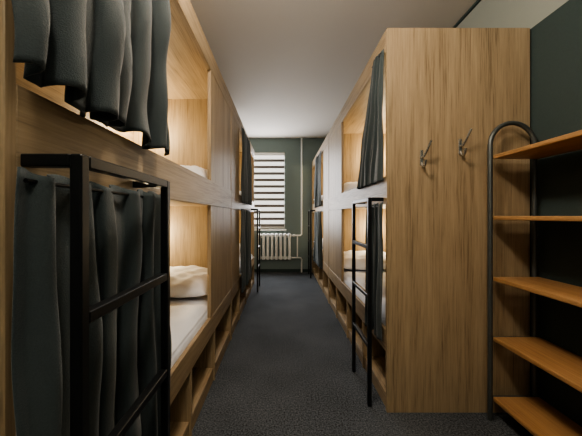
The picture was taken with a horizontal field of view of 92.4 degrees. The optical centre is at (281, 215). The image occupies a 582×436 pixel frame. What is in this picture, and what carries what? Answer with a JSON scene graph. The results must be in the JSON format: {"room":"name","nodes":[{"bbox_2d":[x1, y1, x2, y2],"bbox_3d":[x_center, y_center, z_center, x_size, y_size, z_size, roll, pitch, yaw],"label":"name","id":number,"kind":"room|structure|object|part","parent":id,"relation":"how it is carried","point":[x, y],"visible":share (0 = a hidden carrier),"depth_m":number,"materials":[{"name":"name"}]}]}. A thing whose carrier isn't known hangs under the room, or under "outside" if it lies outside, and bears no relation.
{"room":"dormitory","nodes":[
{"label":"dormitory","id":0,"kind":"room"},
{"bbox_2d":[249,138,324,271],"bbox_3d":[0.381,-0.225,5.790,2.362,2.750,0.100,0,0,0],"label":"wall","id":1,"kind":"structure","parent":0,"point":[310,147],"depth_m":5.74,"materials":[{"name":"teal paint"}]},
{"bbox_2d":[254,153,283,227],"bbox_3d":[-0.370,-0.531,5.762,0.840,1.553,0.036,0,0,0],"label":"roller blind","id":2,"kind":"object","parent":1,"relation":"attached to","point":[268,167],"visible":0.59,"depth_m":5.76,"materials":[{"name":"white fabric"}]},
{"bbox_2d":[254,229,285,230],"bbox_3d":[-0.370,0.285,5.742,0.920,0.030,0.085,0,0,0],"label":"sill","id":3,"kind":"structure","parent":1,"relation":"attached to","point":[254,229],"depth_m":5.70,"materials":[{"name":"white plastic"}]},
{"bbox_2d":[258,233,290,259],"bbox_3d":[-0.155,0.615,5.652,0.685,0.530,0.174,0,0,0],"label":"radiator","id":4,"kind":"object","parent":1,"relation":"attached to","point":[264,235],"visible":0.94,"depth_m":5.57,"materials":[{"name":"white metal"}]},
{"bbox_2d":[254,269,309,271],"bbox_3d":[-0.400,1.120,5.734,2.000,0.060,0.011,0,0,0],"label":"baseboard","id":5,"kind":"structure","parent":1,"relation":"attached to","point":[255,270],"depth_m":5.73,"materials":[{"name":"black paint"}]},
{"bbox_2d":[282,153,284,228],"bbox_3d":[0.035,-0.520,5.805,0.050,1.580,0.040,0,0,0],"label":"frame","id":6,"kind":"object","parent":1,"relation":"attached to","point":[284,153],"visible":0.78,"depth_m":5.79,"materials":[{"name":"white plastic"}]},
{"bbox_2d":[190,0,476,137],"bbox_3d":[0.031,-1.650,2.070,3.062,0.100,7.540,0,0,0],"label":"ceiling","id":7,"kind":"structure","parent":0,"point":[288,68],"depth_m":2.62,"materials":[{"name":"beige paint"}]},
{"bbox_2d":[192,272,532,435],"bbox_3d":[0.031,1.200,2.070,3.062,0.100,7.540,0,0,0],"label":"floor","id":8,"kind":"structure","parent":0,"point":[285,368],"depth_m":1.88,"materials":[{"name":"carpet"}]},
{"bbox_2d":[21,154,169,435],"bbox_3d":[-0.414,0.519,0.698,0.110,1.262,0.398,0,0,0],"label":"ladder","id":9,"kind":"object","parent":8,"relation":"on","point":[81,314],"visible":1,"depth_m":0.51,"materials":[{"name":"black metal"}]},
{"bbox_3d":[-0.425,-0.101,0.510,0.088,0.023,0.023,0,0,0],"label":"arm","id":10,"kind":"part","parent":9,"relation":"part of","materials":[{"name":"black metal"}]},
{"bbox_3d":[-0.370,0.519,0.510,0.023,1.262,0.023,0,0,0],"label":"rail","id":11,"kind":"part","parent":9,"relation":"part of","materials":[{"name":"black metal"}]},
{"bbox_3d":[-0.425,-0.101,0.885,0.088,0.023,0.023,0,0,0],"label":"arm","id":12,"kind":"part","parent":9,"relation":"part of","materials":[{"name":"black metal"}]},
{"bbox_3d":[-0.370,0.519,0.885,0.023,1.262,0.023,0,0,0],"label":"rail","id":13,"kind":"part","parent":9,"relation":"part of","materials":[{"name":"black metal"}]},
{"bbox_2d":[0,0,231,435],"bbox_3d":[-0.927,0.025,1.536,0.915,2.250,2.128,0,0,0],"label":"bunk bed","id":14,"kind":"object","parent":8,"relation":"on","point":[34,119],"visible":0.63,"depth_m":1.57,"materials":[{"name":"brown wood"}]},
{"bbox_3d":[-0.927,0.025,0.483,0.915,2.250,0.022,0,0,0],"label":"panel","id":15,"kind":"part","parent":14,"relation":"part of","materials":[{"name":"brown wood"}]},
{"bbox_3d":[-1.379,0.025,1.536,0.012,2.250,2.084,0,0,0],"label":"panel","id":16,"kind":"part","parent":14,"relation":"part of","materials":[{"name":"brown wood"}]},
{"bbox_2d":[11,0,170,155],"bbox_3d":[-0.416,-0.608,0.731,0.102,0.776,0.585,0,0,0],"label":"privacy curtain","id":17,"kind":"object","parent":14,"relation":"hanging from","point":[109,57],"visible":1,"depth_m":0.62,"materials":[{"name":"fabric"}]},
{"bbox_2d":[11,167,171,435],"bbox_3d":[-0.430,0.384,0.757,0.082,0.932,0.605,0,0,0],"label":"privacy curtain","id":18,"kind":"object","parent":14,"relation":"hanging from","point":[124,224],"visible":0.77,"depth_m":0.60,"materials":[{"name":"fabric"}]},
{"bbox_3d":[-0.432,-0.060,0.765,0.008,0.008,0.590,0,0,0],"label":"curtain rod","id":19,"kind":"part","parent":18,"relation":"part of","materials":[{"name":"black metal"}]},
{"bbox_3d":[-0.927,0.025,2.589,0.915,2.250,0.022,0,0,0],"label":"panel","id":20,"kind":"part","parent":14,"relation":"part of","materials":[{"name":"brown wood"}]},
{"bbox_2d":[170,265,206,297],"bbox_3d":[-0.912,0.523,2.280,0.760,0.198,0.517,0,0,2],"label":"pillow","id":21,"kind":"object","parent":14,"relation":"on","point":[185,281],"visible":0.38,"depth_m":2.09,"materials":[{"name":"white fabric"}]},
{"bbox_2d":[170,304,206,352],"bbox_3d":[-0.927,0.600,1.246,0.855,0.055,1.388,0,0,0],"label":"sheet","id":22,"kind":"object","parent":14,"relation":"on","point":[183,318],"visible":0.1,"depth_m":1.61,"materials":[{"name":"white fabric"}]},
{"bbox_3d":[-0.932,0.703,1.536,0.877,0.145,2.080,0,0,0],"label":"mattress","id":23,"kind":"part","parent":14,"relation":"part of","materials":[{"name":"white fabric"}]},
{"bbox_2d":[181,165,206,177],"bbox_3d":[-0.912,-0.325,2.280,0.760,0.198,0.517,0,0,2],"label":"pillow","id":24,"kind":"object","parent":14,"relation":"on","point":[201,171],"visible":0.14,"depth_m":2.08,"materials":[{"name":"white fabric"}]},
{"bbox_3d":[-0.481,0.738,1.536,0.022,0.125,2.084,0,0,0],"label":"rail","id":25,"kind":"part","parent":14,"relation":"part of","materials":[{"name":"brown wood"}]},
{"bbox_3d":[-0.482,-0.603,1.859,0.024,0.735,0.022,0,0,0],"label":"post","id":26,"kind":"part","parent":14,"relation":"part of","materials":[{"name":"brown wood"}]},
{"bbox_3d":[-0.482,0.302,1.859,0.024,0.745,0.022,0,0,0],"label":"post","id":27,"kind":"part","parent":14,"relation":"part of","materials":[{"name":"brown wood"}]},
{"bbox_3d":[-0.481,-0.603,2.224,0.016,0.735,0.708,0,0,0],"label":"panel","id":28,"kind":"part","parent":14,"relation":"part of","materials":[{"name":"brown wood"}]},
{"bbox_3d":[-0.481,0.302,2.224,0.016,0.745,0.708,0,0,0],"label":"panel","id":29,"kind":"part","parent":14,"relation":"part of","materials":[{"name":"brown wood"}]},
{"bbox_2d":[232,100,253,333],"bbox_3d":[-0.927,0.025,3.663,0.915,2.250,2.115,0,0,0],"label":"bunk bed","id":30,"kind":"object","parent":8,"relation":"on","point":[239,300],"visible":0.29,"depth_m":3.03,"materials":[{"name":"brown wood"}]},
{"bbox_3d":[-0.481,-0.603,2.838,0.016,0.735,0.423,0,0,0],"label":"panel","id":31,"kind":"part","parent":30,"relation":"part of","materials":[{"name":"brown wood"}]},
{"bbox_3d":[-0.481,0.302,2.838,0.016,0.745,0.423,0,0,0],"label":"panel","id":32,"kind":"part","parent":30,"relation":"part of","materials":[{"name":"brown wood"}]},
{"bbox_3d":[-0.481,0.738,3.663,0.022,0.125,2.071,0,0,0],"label":"rail","id":33,"kind":"part","parent":30,"relation":"part of","materials":[{"name":"brown wood"}]},
{"bbox_2d":[240,209,251,293],"bbox_3d":[-0.440,0.384,3.515,0.053,0.932,0.933,0,0,0],"label":"privacy curtain","id":34,"kind":"object","parent":30,"relation":"hanging from","point":[245,241],"visible":1,"depth_m":3.42,"materials":[{"name":"fabric"}]},
{"bbox_2d":[241,128,251,205],"bbox_3d":[-0.438,-0.573,3.540,0.056,0.846,0.922,0,0,0],"label":"privacy curtain","id":35,"kind":"object","parent":30,"relation":"hanging from","point":[246,169],"visible":1,"depth_m":3.41,"materials":[{"name":"fabric"}]},
{"bbox_3d":[-0.927,0.025,4.709,0.915,2.250,0.022,0,0,0],"label":"panel","id":36,"kind":"part","parent":30,"relation":"part of","materials":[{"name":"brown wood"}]},
{"bbox_2d":[251,209,259,291],"bbox_3d":[-0.414,0.519,4.410,0.110,1.262,0.403,0,0,0],"label":"ladder","id":37,"kind":"object","parent":8,"relation":"on","point":[257,210],"visible":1,"depth_m":4.26,"materials":[{"name":"black metal"}]},
{"bbox_3d":[-0.370,0.519,4.220,0.023,1.262,0.023,0,0,0],"label":"rail","id":38,"kind":"part","parent":37,"relation":"part of","materials":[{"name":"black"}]},
{"bbox_3d":[-0.370,0.519,4.600,0.023,1.262,0.023,0,0,0],"label":"rail","id":39,"kind":"part","parent":37,"relation":"part of","materials":[{"name":"black metal"}]},
{"bbox_2d":[292,137,301,271],"bbox_3d":[0.309,-0.225,5.640,0.235,2.746,0.071,0,0,-18],"label":"pipe","id":40,"kind":"object","parent":8,"relation":"on","point":[293,235],"visible":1,"depth_m":5.67,"materials":[{"name":"white metal"}]},
{"bbox_2d":[308,210,314,277],"bbox_3d":[0.565,0.519,5.340,0.094,1.262,0.403,0,0,0],"label":"ladder","id":41,"kind":"object","parent":8,"relation":"on","point":[310,211],"visible":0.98,"depth_m":5.26,"materials":[{"name":"black metal"}]},
{"bbox_3d":[0.530,0.519,5.530,0.023,1.262,0.023,0,0,0],"label":"rail","id":42,"kind":"part","parent":41,"relation":"part of","materials":[{"name":"black metal"}]},
{"bbox_3d":[0.530,0.519,5.150,0.023,1.262,0.023,0,0,0],"label":"rail","id":43,"kind":"part","parent":41,"relation":"part of","materials":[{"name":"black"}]},
{"bbox_2d":[312,134,327,299],"bbox_3d":[1.032,0.025,4.707,0.837,2.250,2.045,0,0,0],"label":"bunk bed","id":44,"kind":"object","parent":8,"relation":"on","point":[321,275],"visible":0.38,"depth_m":4.14,"materials":[{"name":"brown wood"}]},
{"bbox_2d":[314,151,320,207],"bbox_3d":[0.585,-0.573,4.651,0.063,0.846,0.901,0,0,1],"label":"privacy curtain","id":45,"kind":"object","parent":44,"relation":"hanging from","point":[317,180],"visible":1,"depth_m":4.51,"materials":[{"name":"fabric"}]},
{"bbox_3d":[1.032,0.025,5.719,0.837,2.250,0.022,0,0,0],"label":"panel","id":46,"kind":"part","parent":44,"relation":"part of","materials":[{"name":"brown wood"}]},
{"bbox_2d":[313,211,322,268],"bbox_3d":[0.586,0.359,4.600,0.056,0.882,0.801,0,0,-1],"label":"privacy curtain","id":47,"kind":"object","parent":44,"relation":"hanging from","point":[317,253],"visible":1,"depth_m":4.40,"materials":[{"name":"fabric"}]},
{"bbox_3d":[0.624,0.738,4.707,0.022,0.125,2.001,0,0,0],"label":"rail","id":48,"kind":"part","parent":44,"relation":"part of","materials":[{"name":"brown wood"}]},
{"bbox_3d":[0.624,-0.603,3.929,0.016,0.735,0.443,0,0,0],"label":"panel","id":49,"kind":"part","parent":44,"relation":"part of","materials":[{"name":"brown wood"}]},
{"bbox_3d":[0.624,0.302,3.929,0.016,0.745,0.443,0,0,0],"label":"panel","id":50,"kind":"part","parent":44,"relation":"part of","materials":[{"name":"brown wood"}]},
{"bbox_2d":[352,197,383,406],"bbox_3d":[0.565,0.519,1.875,0.094,1.262,0.393,0,0,0],"label":"ladder","id":51,"kind":"object","parent":8,"relation":"on","point":[368,341],"visible":1,"depth_m":1.69,"materials":[{"name":"black metal"}]},
{"bbox_3d":[0.530,0.519,2.060,0.023,1.262,0.023,0,0,0],"label":"rail","id":52,"kind":"part","parent":51,"relation":"part of","materials":[{"name":"black metal"}]},
{"bbox_3d":[0.530,0.519,1.690,0.023,1.262,0.023,0,0,0],"label":"rail","id":53,"kind":"part","parent":51,"relation":"part of","materials":[{"name":"black metal"}]},
{"bbox_3d":[0.577,-0.101,1.690,0.070,0.023,0.023,0,0,0],"label":"arm","id":54,"kind":"part","parent":51,"relation":"part of","materials":[{"name":"black metal"}]},
{"bbox_2d":[328,28,529,412],"bbox_3d":[1.032,0.025,2.655,0.837,2.250,2.050,0,0,0],"label":"bunk bed","id":55,"kind":"object","parent":8,"relation":"on","point":[440,85],"visible":0.93,"depth_m":1.63,"materials":[{"name":"brown wood"}]},
{"bbox_3d":[0.624,-0.603,3.279,0.016,0.735,0.758,0,0,0],"label":"panel","id":56,"kind":"part","parent":55,"relation":"part of","materials":[{"name":"brown wood"}]},
{"bbox_3d":[0.624,0.302,3.279,0.016,0.745,0.758,0,0,0],"label":"panel","id":57,"kind":"part","parent":55,"relation":"part of","materials":[{"name":"brown wood"}]},
{"bbox_3d":[0.625,-0.603,2.889,0.024,0.735,0.022,0,0,0],"label":"post","id":58,"kind":"part","parent":55,"relation":"part of","materials":[{"name":"brown wood"}]},
{"bbox_3d":[0.625,0.302,2.889,0.024,0.745,0.022,0,0,0],"label":"post","id":59,"kind":"part","parent":55,"relation":"part of","materials":[{"name":"brown wood"}]},
{"bbox_2d":[344,182,356,191],"bbox_3d":[1.016,-0.325,3.360,0.760,0.198,0.517,0,0,-2],"label":"pillow","id":60,"kind":"object","parent":55,"relation":"on","point":[348,185],"visible":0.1,"depth_m":3.14,"materials":[{"name":"white fabric"}]},
{"bbox_3d":[1.032,0.025,3.669,0.837,2.250,0.022,0,0,0],"label":"panel","id":61,"kind":"part","parent":55,"relation":"part of","materials":[{"name":"brown wood"}]},
{"bbox_3d":[0.624,0.738,2.655,0.022,0.125,2.006,0,0,0],"label":"rail","id":62,"kind":"part","parent":55,"relation":"part of","materials":[{"name":"brown wood"}]},
{"bbox_3d":[1.036,0.703,2.655,0.799,0.145,2.002,0,0,0],"label":"mattress","id":63,"kind":"part","parent":55,"relation":"part of","materials":[{"name":"white fabric"}]},
{"bbox_2d":[344,250,385,269],"bbox_3d":[1.016,0.523,3.360,0.760,0.198,0.517,0,0,-2],"label":"pillow","id":64,"kind":"object","parent":55,"relation":"on","point":[360,255],"visible":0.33,"depth_m":3.15,"materials":[{"name":"white fabric"}]},
{"bbox_2d":[344,272,385,316],"bbox_3d":[1.032,0.600,2.365,0.777,0.055,1.310,0,0,0],"label":"mattress","id":65,"kind":"object","parent":55,"relation":"on","point":[360,277],"visible":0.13,"depth_m":2.52,"materials":[{"name":"white fabric"}]},
{"bbox_2d":[357,49,383,188],"bbox_3d":[0.596,-0.603,1.931,0.043,0.788,0.543,0,0,0],"label":"privacy curtain","id":66,"kind":"object","parent":55,"relation":"hanging from","point":[371,170],"visible":1,"depth_m":1.78,"materials":[{"name":"fabric"}]},
{"bbox_2d":[365,202,382,341],"bbox_3d":[0.591,0.334,1.820,0.047,0.832,0.320,0,0,-5],"label":"privacy curtain","id":67,"kind":"object","parent":55,"relation":"hanging from","point":[377,209],"visible":0.66,"depth_m":1.75,"materials":[{"name":"fabric"}]},
{"bbox_2d":[420,140,431,167],"bbox_3d":[0.825,-0.352,1.596,0.041,0.152,0.068,0,0,0],"label":"coat hook","id":68,"kind":"object","parent":55,"relation":"attached to","point":[422,156],"visible":1,"depth_m":1.60,"materials":[{"name":"silver metal"}]},
{"bbox_3d":[0.815,-0.340,1.628,0.018,0.090,0.004,0,0,0],"label":"plate","id":69,"kind":"part","parent":68,"relation":"part of","materials":[{"name":"silver metal"}]},
{"bbox_2d":[459,129,471,155],"bbox_3d":[1.050,-0.417,1.596,0.041,0.152,0.068,0,0,0],"label":"coat hook","id":70,"kind":"object","parent":55,"relation":"attached to","point":[461,145],"visible":1,"depth_m":1.59,"materials":[{"name":"silver metal"}]},
{"bbox_3d":[1.040,-0.405,1.628,0.018,0.090,0.004,0,0,0],"label":"plate","id":71,"kind":"part","parent":70,"relation":"part of","materials":[{"name":"silver metal"}]},
{"bbox_2d":[487,121,581,435],"bbox_3d":[1.300,0.306,1.087,0.275,1.688,1.000,0,0,0],"label":"shelving unit","id":72,"kind":"object","parent":8,"relation":"on","point":[538,417],"visible":1,"depth_m":1.43,"materials":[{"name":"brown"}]},
{"bbox_3d":[1.300,0.306,1.575,0.275,1.688,0.025,0,0,0],"label":"arch frame","id":73,"kind":"part","parent":72,"relation":"part of","materials":[{"name":"grey metal"}]},
{"bbox_3d":[1.308,-0.329,1.087,0.258,0.022,0.945,0,0,0],"label":"shelf","id":74,"kind":"part","parent":72,"relation":"part of","materials":[{"name":"brown wood"}]},
{"bbox_3d":[1.308,0.011,1.087,0.258,0.022,0.945,0,0,0],"label":"shelf","id":75,"kind":"part","parent":72,"relation":"part of","materials":[{"name":"brown wood"}]},
{"bbox_3d":[1.308,0.351,1.087,0.258,0.022,0.945,0,0,0],"label":"shelf","id":76,"kind":"part","parent":72,"relation":"part of","materials":[{"name":"brown wood"}]},
{"bbox_3d":[1.308,0.686,1.087,0.258,0.022,0.945,0,0,0],"label":"shelf","id":77,"kind":"part","parent":72,"relation":"part of","materials":[{"name":"brown wood"}]},
{"bbox_3d":[1.308,1.021,1.087,0.258,0.022,0.945,0,0,0],"label":"shelf","id":78,"kind":"part","parent":72,"relation":"part of","materials":[{"name":"brown wood"}]},
{"bbox_2d":[456,0,567,28],"bbox_3d":[1.512,-1.350,2.070,0.100,0.500,7.340,0,0,0],"label":"paint","id":79,"kind":"object","parent":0,"point":[487,13],"visible":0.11,"depth_m":1.79,"materials":[{"name":"grey paint"}]},
{"bbox_2d":[452,0,480,27],"bbox_3d":[1.452,-1.589,2.070,0.017,0.019,7.340,0,0,0],"label":"trim","id":80,"kind":"structure","parent":79,"relation":"attached to","point":[473,6],"depth_m":2.18,"materials":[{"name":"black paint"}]},
{"bbox_2d":[530,0,581,426],"bbox_3d":[1.512,0.025,2.070,0.100,2.250,7.340,0,0,0],"label":"wall","id":81,"kind":"structure","parent":0,"point":[555,41],"depth_m":1.48,"materials":[{"name":"green paint"}]}
]}

